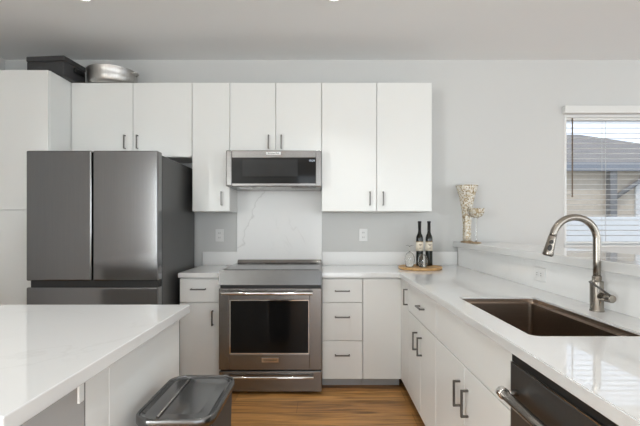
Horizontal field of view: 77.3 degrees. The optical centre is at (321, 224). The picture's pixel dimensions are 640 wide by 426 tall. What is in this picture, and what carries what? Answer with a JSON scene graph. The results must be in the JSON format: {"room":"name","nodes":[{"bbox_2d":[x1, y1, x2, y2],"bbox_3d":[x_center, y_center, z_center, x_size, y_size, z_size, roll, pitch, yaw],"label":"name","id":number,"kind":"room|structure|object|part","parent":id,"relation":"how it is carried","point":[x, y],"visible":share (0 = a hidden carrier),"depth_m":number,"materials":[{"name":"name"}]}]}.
{"room":"kitchen","nodes":[
{"label":"kitchen","id":0,"kind":"room"},
{"bbox_2d":[0,58,4,69],"bbox_3d":[-2.960,-0.128,0.330,0.120,2.765,6.660,0,0,0],"label":"wall","id":1,"kind":"structure","parent":0,"point":[2,61],"depth_m":3.63,"materials":[{"name":"grey paint"}]},
{"bbox_2d":[0,0,639,59],"bbox_3d":[1.050,-1.560,0.330,8.140,0.100,6.900,0,0,0],"label":"ceiling","id":2,"kind":"structure","parent":0,"point":[73,29],"depth_m":3.07,"materials":[{"name":"white paint"}]},
{"bbox_2d":[5,60,639,278],"bbox_3d":[1.050,-0.128,3.720,8.140,2.765,0.120,0,0,0],"label":"wall","id":3,"kind":"structure","parent":0,"point":[498,125],"depth_m":3.66,"materials":[{"name":"grey paint"}]},
{"bbox_2d":[71,83,191,162],"bbox_3d":[-1.588,-0.877,3.480,1.008,0.621,0.354,0,0,0],"label":"upper cabinet","id":4,"kind":"object","parent":3,"relation":"attached to","point":[104,116],"visible":0.86,"depth_m":3.33,"materials":[{"name":"laminate"}]},
{"bbox_3d":[-1.834,-0.877,3.345,0.512,0.617,0.019,0,0,0],"label":"door","id":5,"kind":"part","parent":4,"relation":"part of","materials":[{"name":"laminate"}]},
{"bbox_2d":[86,63,138,82],"bbox_3d":[-1.815,-1.255,3.470,0.405,0.132,0.405,0,0,45],"label":"roasting pan","id":6,"kind":"object","parent":4,"relation":"on","point":[98,72],"visible":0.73,"depth_m":3.31,"materials":[{"name":"metal"}]},
{"bbox_3d":[-1.330,-0.877,3.345,0.488,0.617,0.019,0,0,0],"label":"door","id":7,"kind":"part","parent":4,"relation":"part of","materials":[{"name":"laminate"}]},
{"bbox_2d":[192,83,236,212],"bbox_3d":[-0.926,-0.650,3.480,0.313,1.075,0.354,0,0,0],"label":"upper cabinet","id":8,"kind":"object","parent":3,"relation":"attached to","point":[210,101],"visible":0.98,"depth_m":3.33,"materials":[{"name":"laminate"}]},
{"bbox_2d":[215,229,223,241],"bbox_3d":[-0.936,0.095,3.655,0.076,0.114,0.009,0,0,0],"label":"power outlet","id":9,"kind":"object","parent":3,"relation":"attached to","point":[219,233],"visible":1,"depth_m":3.65,"materials":[{"name":"plastic"}]},
{"bbox_2d":[203,252,236,264],"bbox_3d":[-0.930,0.304,3.648,0.312,0.120,0.021,0,0,0],"label":"backsplash","id":10,"kind":"structure","parent":3,"relation":"attached to","point":[209,258],"depth_m":3.64,"materials":[{"name":"stone"}]},
{"bbox_2d":[230,83,321,158],"bbox_3d":[-0.386,-0.893,3.480,0.764,0.590,0.354,0,0,0],"label":"upper cabinet","id":11,"kind":"object","parent":3,"relation":"attached to","point":[263,116],"visible":0.9,"depth_m":3.33,"materials":[{"name":"laminate"}]},
{"bbox_3d":[-0.577,-0.893,3.345,0.378,0.586,0.019,0,0,0],"label":"door","id":12,"kind":"part","parent":11,"relation":"part of","materials":[{"name":"laminate"}]},
{"bbox_2d":[226,150,320,190],"bbox_3d":[-0.385,-0.450,3.410,0.761,0.292,0.452,0,0,0],"label":"microwave","id":13,"kind":"object","parent":11,"relation":"attached to","point":[246,170],"visible":1,"depth_m":3.19,"materials":[{"name":"silver metal"}]},
{"bbox_3d":[-0.385,-0.435,3.211,0.671,0.204,0.038,0,0,0],"label":"door glass","id":14,"kind":"part","parent":13,"relation":"part of","materials":[{"name":"black glass"}]},
{"bbox_3d":[-0.195,-0.893,3.345,0.379,0.586,0.019,0,0,0],"label":"door","id":15,"kind":"part","parent":11,"relation":"part of","materials":[{"name":"laminate"}]},
{"bbox_2d":[237,159,321,261],"bbox_3d":[-0.388,-0.101,3.649,0.773,0.992,0.020,0,0,0],"label":"stone slab","id":16,"kind":"object","parent":3,"relation":"attached to","point":[270,224],"visible":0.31,"depth_m":3.64,"materials":[{"name":"stone"}]},
{"bbox_2d":[359,229,367,240],"bbox_3d":[0.378,0.090,3.655,0.076,0.114,0.009,0,0,0],"label":"power outlet","id":17,"kind":"object","parent":3,"relation":"attached to","point":[363,233],"visible":1,"depth_m":3.65,"materials":[{"name":"plastic"}]},
{"bbox_2d":[322,83,431,212],"bbox_3d":[0.457,-0.650,3.480,0.918,1.075,0.354,0,0,0],"label":"upper cabinet","id":18,"kind":"object","parent":3,"relation":"attached to","point":[377,137],"visible":0.97,"depth_m":3.33,"materials":[{"name":"laminate"}]},
{"bbox_3d":[0.227,-0.650,3.345,0.454,1.071,0.019,0,0,0],"label":"door","id":19,"kind":"part","parent":18,"relation":"part of","materials":[{"name":"laminate"}]},
{"bbox_3d":[0.686,-0.650,3.345,0.457,1.071,0.019,0,0,0],"label":"door","id":20,"kind":"part","parent":18,"relation":"part of","materials":[{"name":"laminate"}]},
{"bbox_2d":[322,252,456,264],"bbox_3d":[0.617,0.304,3.648,1.230,0.120,0.021,0,0,0],"label":"backsplash","id":21,"kind":"structure","parent":3,"relation":"attached to","point":[328,258],"depth_m":3.64,"materials":[{"name":"stone"}]},
{"bbox_2d":[564,115,639,246],"bbox_3d":[2.982,-0.404,3.709,1.535,1.207,0.122,0,0,0],"label":"window","id":22,"kind":"structure","parent":3,"relation":"in","point":[565,116],"depth_m":3.66,"materials":[{"name":"white plastic"}]},
{"bbox_2d":[562,106,639,243],"bbox_3d":[2.986,-0.454,3.662,1.587,1.248,0.113,0,0,0],"label":"window blind","id":23,"kind":"object","parent":22,"relation":"attached to","point":[565,109],"visible":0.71,"depth_m":3.67,"materials":[{"name":"plastic"}]},
{"bbox_3d":[2.982,-0.971,3.692,1.487,0.024,0.052,0,0,0],"label":"head rail","id":24,"kind":"part","parent":23,"relation":"part of","materials":[{"name":"white plastic"}]},
{"bbox_3d":[2.982,0.161,3.692,1.475,0.018,0.040,0,0,0],"label":"rail","id":25,"kind":"part","parent":23,"relation":"part of","materials":[{"name":"white plastic"}]},
{"bbox_3d":[2.600,-0.402,3.691,0.004,1.112,0.052,0,0,0],"label":"ladder cord","id":26,"kind":"part","parent":23,"relation":"part of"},
{"bbox_3d":[2.982,0.192,3.686,1.533,0.016,0.076,0,0,0],"label":"sill","id":27,"kind":"part","parent":22,"relation":"part of","materials":[{"name":"white plastic"}]},
{"bbox_3d":[2.982,-0.404,3.748,1.535,1.207,0.045,0,0,0],"label":"frame","id":28,"kind":"part","parent":22,"relation":"part of","materials":[{"name":"white plastic"}]},
{"bbox_2d":[231,379,424,425],"bbox_3d":[1.050,1.305,0.330,8.140,0.100,6.900,0,0,0],"label":"floor","id":29,"kind":"structure","parent":0,"point":[335,405],"depth_m":2.75,"materials":[{"name":"brown wood"}]},
{"bbox_2d":[0,70,70,304],"bbox_3d":[-2.484,0.034,3.342,0.782,2.443,0.629,0,0,0],"label":"pantry cabinet","id":30,"kind":"object","parent":29,"relation":"on","point":[35,105],"visible":0.26,"depth_m":3.06,"materials":[{"name":"laminate"}]},
{"bbox_3d":[-2.484,0.533,3.070,0.777,1.290,0.019,0,0,0],"label":"door","id":31,"kind":"part","parent":30,"relation":"part of","materials":[{"name":"laminate"}]},
{"bbox_3d":[-2.484,-0.651,3.070,0.777,1.070,0.019,0,0,0],"label":"door","id":32,"kind":"part","parent":30,"relation":"part of","materials":[{"name":"laminate"}]},
{"bbox_2d":[26,55,85,82],"bbox_3d":[-2.202,-1.273,3.337,0.343,0.168,0.261,0,0,5],"label":"case","id":33,"kind":"object","parent":30,"relation":"on","point":[64,67],"visible":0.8,"depth_m":3.22,"materials":[{"name":"plastic"}]},
{"bbox_3d":[-2.211,-1.335,3.338,0.326,0.043,0.261,0,0,5],"label":"lid","id":34,"kind":"part","parent":33,"relation":"part of","materials":[{"name":"plastic"}]},
{"bbox_2d":[20,320,178,425],"bbox_3d":[-1.363,0.830,1.439,1.434,0.850,0.746,0,0,0],"label":"kitchen island","id":35,"kind":"object","parent":29,"relation":"on","point":[114,396],"visible":0.29,"depth_m":1.29,"materials":[{"name":"laminate"}]},
{"bbox_3d":[-1.363,0.830,1.091,1.433,0.850,0.006,0,0,0],"label":"panel","id":36,"kind":"part","parent":35,"relation":"part of","materials":[{"name":"paint"}]},
{"bbox_2d":[0,305,189,425],"bbox_3d":[-1.378,0.385,1.299,1.544,0.039,1.074,0,0,0],"label":"island countertop","id":37,"kind":"structure","parent":35,"relation":"on","point":[47,352],"depth_m":1.23,"materials":[{"name":"stone"}]},
{"bbox_3d":[-0.657,0.830,1.155,0.020,0.850,0.120,0,0,0],"label":"filler panel","id":38,"kind":"part","parent":35,"relation":"part of","materials":[{"name":"laminate"}]},
{"bbox_3d":[-0.656,0.830,1.514,0.021,0.850,0.596,0,0,0],"label":"panel","id":39,"kind":"part","parent":35,"relation":"part of","materials":[{"name":"laminate"}]},
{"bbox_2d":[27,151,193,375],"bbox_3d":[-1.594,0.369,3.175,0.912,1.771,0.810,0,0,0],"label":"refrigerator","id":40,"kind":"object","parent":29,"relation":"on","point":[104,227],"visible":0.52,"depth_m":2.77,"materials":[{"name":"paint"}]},
{"bbox_3d":[-1.824,-0.065,2.810,0.452,0.903,0.080,0,0,0],"label":"door","id":41,"kind":"part","parent":40,"relation":"part of","materials":[{"name":"silver metal"}]},
{"bbox_3d":[-1.594,0.819,2.810,0.912,0.772,0.080,0,0,0],"label":"freezer drawer","id":42,"kind":"part","parent":40,"relation":"part of","materials":[{"name":"silver metal"}]},
{"bbox_3d":[-1.363,-0.065,2.810,0.450,0.903,0.080,0,0,0],"label":"door","id":43,"kind":"part","parent":40,"relation":"part of","materials":[{"name":"silver metal"}]},
{"bbox_2d":[136,375,234,425],"bbox_3d":[-0.469,0.928,1.409,0.258,0.653,0.407,0,0,0],"label":"trash can","id":44,"kind":"object","parent":29,"relation":"on","point":[184,400],"visible":1,"depth_m":1.39,"materials":[{"name":"metal"}]},
{"bbox_2d":[180,278,219,375],"bbox_3d":[-0.929,0.828,3.345,0.325,0.852,0.624,0,0,0],"label":"base cabinet","id":45,"kind":"object","parent":29,"relation":"on","point":[199,329],"visible":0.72,"depth_m":3.06,"materials":[{"name":"paint"}]},
{"bbox_3d":[-0.929,0.503,3.075,0.322,0.178,0.019,0,0,0],"label":"drawer","id":46,"kind":"part","parent":45,"relation":"part of","materials":[{"name":"laminate"}]},
{"bbox_2d":[178,265,230,277],"bbox_3d":[-0.931,0.383,3.349,0.330,0.036,0.618,0,0,0],"label":"countertop","id":47,"kind":"structure","parent":45,"relation":"on","point":[203,271],"depth_m":3.07,"materials":[{"name":"stone"}]},
{"bbox_3d":[-0.836,0.710,3.049,0.010,0.115,0.032,0,0,0],"label":"handle","id":48,"kind":"part","parent":45,"relation":"part of","materials":[{"name":"metal"}]},
{"bbox_2d":[219,259,321,391],"bbox_3d":[-0.382,0.784,3.263,0.761,0.942,0.742,0,0,0],"label":"range","id":49,"kind":"object","parent":29,"relation":"on","point":[270,310],"visible":0.98,"depth_m":2.96,"materials":[{"name":"silver metal"}]},
{"bbox_3d":[-0.400,0.498,2.905,0.666,0.025,0.025,0,0,0],"label":"bar handle","id":50,"kind":"part","parent":49,"relation":"part of","materials":[{"name":"silver metal"}]},
{"bbox_3d":[-0.389,0.754,2.958,0.591,0.402,0.007,0,0,0],"label":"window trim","id":51,"kind":"part","parent":49,"relation":"part of","materials":[{"name":"black glass"}]},
{"bbox_3d":[-0.382,1.158,2.978,0.761,0.150,0.043,0,0,0],"label":"warming drawer","id":52,"kind":"part","parent":49,"relation":"part of","materials":[{"name":"silver metal"}]},
{"bbox_3d":[-0.382,0.456,2.987,0.749,0.024,0.030,0,0,0],"label":"gap trim","id":53,"kind":"part","parent":49,"relation":"part of","materials":[{"name":"black plastic"}]},
{"bbox_3d":[-0.382,0.769,2.978,0.761,0.601,0.045,0,0,0],"label":"oven door","id":54,"kind":"part","parent":49,"relation":"part of","materials":[{"name":"silver metal"}]},
{"bbox_3d":[-0.382,0.390,2.977,0.761,0.106,0.048,0,0,0],"label":"control panel","id":55,"kind":"part","parent":49,"relation":"part of","materials":[{"name":"metal"}]},
{"bbox_2d":[222,262,321,269],"bbox_3d":[-0.382,0.351,3.312,0.761,0.021,0.644,0,0,0],"label":"cooktop","id":56,"kind":"object","parent":49,"relation":"in","point":[239,265],"depth_m":3.24,"materials":[{"name":"glass"}]},
{"bbox_3d":[-0.397,1.117,2.922,0.671,0.018,0.018,0,0,0],"label":"bar handle","id":57,"kind":"part","parent":49,"relation":"part of","materials":[{"name":"silver metal"}]},
{"bbox_3d":[-0.382,0.326,3.611,0.753,0.026,0.046,0,0,0],"label":"trim","id":58,"kind":"part","parent":49,"relation":"part of","materials":[{"name":"silver metal"}]},
{"bbox_2d":[322,277,361,384],"bbox_3d":[0.157,0.828,3.345,0.310,0.852,0.624,0,0,0],"label":"base cabinet","id":59,"kind":"object","parent":29,"relation":"on","point":[341,297],"visible":0.99,"depth_m":3.06,"materials":[{"name":"paint"}]},
{"bbox_3d":[0.157,1.034,3.075,0.307,0.291,0.019,0,0,0],"label":"drawer","id":60,"kind":"part","parent":59,"relation":"part of","materials":[{"name":"laminate"}]},
{"bbox_3d":[0.157,0.741,3.075,0.307,0.289,0.019,0,0,0],"label":"drawer","id":61,"kind":"part","parent":59,"relation":"part of","materials":[{"name":"laminate"}]},
{"bbox_3d":[0.157,0.503,3.075,0.307,0.178,0.019,0,0,0],"label":"drawer","id":62,"kind":"part","parent":59,"relation":"part of","materials":[{"name":"laminate"}]},
{"bbox_3d":[0.155,0.993,3.049,0.115,0.010,0.032,0,0,0],"label":"handle","id":63,"kind":"part","parent":59,"relation":"part of","materials":[{"name":"metal"}]},
{"bbox_2d":[362,278,400,384],"bbox_3d":[0.460,0.828,3.361,0.293,0.852,0.592,0,0,0],"label":"base cabinet","id":64,"kind":"object","parent":29,"relation":"on","point":[381,297],"visible":0.73,"depth_m":3.06,"materials":[{"name":"paint"}]},
{"bbox_2d":[401,279,408,392],"bbox_3d":[0.902,0.828,2.933,0.656,0.852,0.264,0,0,0],"label":"base cabinet","id":65,"kind":"object","parent":29,"relation":"on","point":[404,285],"visible":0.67,"depth_m":2.90,"materials":[{"name":"paint"}]},
{"bbox_2d":[409,284,436,425],"bbox_3d":[0.902,0.828,2.465,0.656,0.852,0.668,0,0,0],"label":"base cabinet","id":66,"kind":"object","parent":29,"relation":"on","point":[422,309],"visible":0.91,"depth_m":2.39,"materials":[{"name":"paint"}]},
{"bbox_3d":[0.590,0.738,2.545,0.032,0.115,0.010,0,0,0],"label":"handle","id":67,"kind":"part","parent":66,"relation":"part of","materials":[{"name":"metal"}]},
{"bbox_3d":[0.616,0.890,2.632,0.019,0.579,0.330,0,0,0],"label":"door","id":68,"kind":"part","parent":66,"relation":"part of","materials":[{"name":"laminate"}]},
{"bbox_3d":[0.590,0.740,2.430,0.032,0.115,0.010,0,0,0],"label":"handle","id":69,"kind":"part","parent":66,"relation":"part of","materials":[{"name":"metal"}]},
{"bbox_3d":[0.616,0.501,2.465,0.019,0.192,0.665,0,0,0],"label":"drawer","id":70,"kind":"part","parent":66,"relation":"part of","materials":[{"name":"laminate"}]},
{"bbox_3d":[0.616,0.890,2.297,0.019,0.579,0.330,0,0,0],"label":"door","id":71,"kind":"part","parent":66,"relation":"part of","materials":[{"name":"laminate"}]},
{"bbox_2d":[436,302,511,425],"bbox_3d":[0.902,0.828,1.703,0.656,0.852,0.851,0,0,0],"label":"base cabinet","id":72,"kind":"object","parent":29,"relation":"on","point":[470,366],"visible":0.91,"depth_m":1.66,"materials":[{"name":"paint"}]},
{"bbox_3d":[0.616,0.890,1.916,0.019,0.579,0.422,0,0,0],"label":"door","id":73,"kind":"part","parent":72,"relation":"part of","materials":[{"name":"laminate"}]},
{"bbox_3d":[0.590,0.738,1.755,0.032,0.115,0.010,0,0,0],"label":"handle","id":74,"kind":"part","parent":72,"relation":"part of","materials":[{"name":"metal"}]},
{"bbox_3d":[0.590,0.741,1.658,0.032,0.115,0.010,0,0,0],"label":"handle","id":75,"kind":"part","parent":72,"relation":"part of","materials":[{"name":"metal"}]},
{"bbox_2d":[322,265,639,425],"bbox_3d":[0.626,0.383,1.979,1.249,0.036,3.358,0,0,0],"label":"countertop","id":76,"kind":"structure","parent":72,"relation":"on","point":[603,372],"depth_m":1.29,"materials":[{"name":"stone"}]},
{"bbox_2d":[398,264,442,270],"bbox_3d":[0.818,0.354,3.335,0.360,0.020,0.360,0,0,0],"label":"serving tray","id":77,"kind":"object","parent":76,"relation":"on","point":[403,267],"visible":0.77,"depth_m":3.23,"materials":[{"name":"brown wood"}]},
{"bbox_2d":[404,245,414,266],"bbox_3d":[0.736,0.260,3.360,0.085,0.179,0.085,0,0,0],"label":"wine glass","id":78,"kind":"object","parent":77,"relation":"on","point":[409,259],"visible":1,"depth_m":3.33,"materials":[{"name":"white"}]},
{"bbox_2d":[416,221,422,265],"bbox_3d":[0.838,0.158,3.435,0.062,0.383,0.062,0,0,0],"label":"wine bottle","id":79,"kind":"object","parent":77,"relation":"on","point":[419,238],"visible":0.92,"depth_m":3.41,"materials":[{"name":"black glass"}]},
{"bbox_2d":[418,254,427,266],"bbox_3d":[0.838,0.296,3.325,0.080,0.106,0.080,0,0,0],"label":"glass","id":80,"kind":"object","parent":77,"relation":"on","point":[422,259],"visible":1,"depth_m":3.30,"materials":[{"name":"white"}]},
{"bbox_2d":[425,221,432,265],"bbox_3d":[0.920,0.158,3.440,0.062,0.383,0.062,0,0,0],"label":"wine bottle","id":81,"kind":"object","parent":77,"relation":"on","point":[428,240],"visible":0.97,"depth_m":3.42,"materials":[{"name":"black glass"}]},
{"bbox_2d":[463,299,639,335],"bbox_3d":[0.883,0.498,1.670,0.380,0.251,0.707,0,0,0],"label":"sink","id":82,"kind":"object","parent":76,"relation":"in","point":[534,317],"visible":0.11,"depth_m":1.90,"materials":[{"name":"metal"}]},
{"bbox_2d":[542,214,615,311],"bbox_3d":[1.067,0.159,1.671,0.258,0.412,0.114,0,0,0],"label":"faucet","id":83,"kind":"object","parent":76,"relation":"on","point":[598,295],"visible":1,"depth_m":1.69,"materials":[{"name":"silver metal"}]},
{"bbox_3d":[1.074,0.089,1.700,0.216,0.272,0.029,0,0,0],"label":"spout","id":84,"kind":"part","parent":83,"relation":"part of","materials":[{"name":"silver metal"}]},
{"bbox_3d":[1.128,0.259,1.622,0.097,0.067,0.010,0,0,-5],"label":"lever","id":85,"kind":"part","parent":83,"relation":"part of","materials":[{"name":"metal"}]},
{"bbox_3d":[0.616,0.890,1.490,0.019,0.579,0.422,0,0,0],"label":"door","id":86,"kind":"part","parent":72,"relation":"part of","materials":[{"name":"laminate"}]},
{"bbox_2d":[496,354,617,425],"bbox_3d":[0.868,0.828,0.968,0.664,0.850,0.616,0,0,0],"label":"dishwasher","id":87,"kind":"object","parent":29,"relation":"on","point":[534,399],"visible":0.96,"depth_m":1.07,"materials":[{"name":"black metal"}]},
{"bbox_3d":[0.567,0.513,1.222,0.063,0.035,0.024,0,0,0],"label":"handle mount","id":88,"kind":"part","parent":87,"relation":"part of","materials":[{"name":"silver metal"}]},
{"bbox_3d":[0.553,0.513,0.963,0.029,0.029,0.525,0,0,0],"label":"bar handle","id":89,"kind":"part","parent":87,"relation":"part of","materials":[{"name":"silver metal"}]},
{"bbox_3d":[0.619,0.799,0.968,0.041,0.732,0.608,0,0,0],"label":"door panel","id":90,"kind":"part","parent":87,"relation":"part of","materials":[{"name":"metal"}]},
{"bbox_3d":[1.336,0.728,1.979,0.168,1.055,3.359,0,0,0],"label":"wall","id":91,"kind":"structure","parent":0,"visible":0},
{"bbox_2d":[453,242,639,276],"bbox_3d":[1.407,0.174,1.959,0.425,0.045,3.398,0,0,0],"label":"bar ledge","id":92,"kind":"object","parent":91,"relation":"on","point":[619,263],"visible":0.96,"depth_m":2.08,"materials":[{"name":"stone"}]},
{"bbox_2d":[455,184,478,242],"bbox_3d":[1.268,-0.100,3.500,0.192,0.503,0.192,0,0,0],"label":"mosaic vase","id":93,"kind":"object","parent":92,"relation":"on","point":[466,192],"visible":0.95,"depth_m":3.46,"materials":[{"name":"stone mosaic"},{"name":"ceramic"}]},
{"bbox_2d":[467,208,484,242],"bbox_3d":[1.302,0.005,3.378,0.144,0.292,0.144,0,0,0],"label":"goblet","id":94,"kind":"object","parent":92,"relation":"on","point":[475,213],"visible":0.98,"depth_m":3.34,"materials":[{"name":"beige glass"}]},
{"bbox_3d":[1.302,0.039,3.378,0.032,0.200,0.032,0,0,0],"label":"stem","id":95,"kind":"part","parent":94,"relation":"part of","materials":[{"name":"clear glass"}]},
{"bbox_2d":[467,208,484,217],"bbox_3d":[1.302,-0.101,3.378,0.144,0.080,0.144,0,0,0],"label":"bowl","id":96,"kind":"object","parent":94,"relation":"on","point":[473,212],"depth_m":3.33,"materials":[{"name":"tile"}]},
{"bbox_2d":[458,247,639,318],"bbox_3d":[1.243,0.281,1.968,0.016,0.167,3.337,0,0,0],"label":"backsplash","id":97,"kind":"structure","parent":91,"relation":"attached to","point":[572,282],"depth_m":2.07,"materials":[{"name":"stone"}]},
{"bbox_2d":[534,266,545,281],"bbox_3d":[1.230,0.278,2.262,0.009,0.076,0.114,0,0,0],"label":"power outlet","id":98,"kind":"object","parent":97,"relation":"attached to","point":[539,273],"visible":1,"depth_m":2.25,"materials":[{"name":"plastic"}]},
{"label":"outside","id":99,"kind":"structure","parent":0,"visible":0},
{"bbox_3d":[10.000,1.505,31.930,60.000,0.200,56.140,0,0,0],"label":"ground","id":100,"kind":"structure","parent":99,"visible":0},
{"bbox_2d":[567,135,639,216],"bbox_3d":[5.900,-0.880,13.990,11.000,4.570,8.020,0,0,0],"label":"house","id":101,"kind":"structure","parent":100,"relation":"on","point":[587,168],"depth_m":10.25,"materials":[{"name":"beige paint"}]},
{"bbox_3d":[7.335,-0.015,10.135,0.170,2.840,0.170,0,0,0],"label":"porch post","id":102,"kind":"part","parent":101,"relation":"part of","materials":[{"name":"grey paint"}]},
{"bbox_3d":[9.200,0.155,10.225,2.400,2.400,0.049,0,0,0],"label":"garage door","id":103,"kind":"part","parent":101,"relation":"part of","materials":[{"name":"white"}]},
{"bbox_2d":[567,217,639,240],"bbox_3d":[8.500,0.630,7.030,15.000,1.550,0.060,0,0,0],"label":"fence","id":104,"kind":"object","parent":100,"relation":"on","point":[569,238],"visible":0.02,"depth_m":7.00,"materials":[{"name":"white paint"}]}
]}

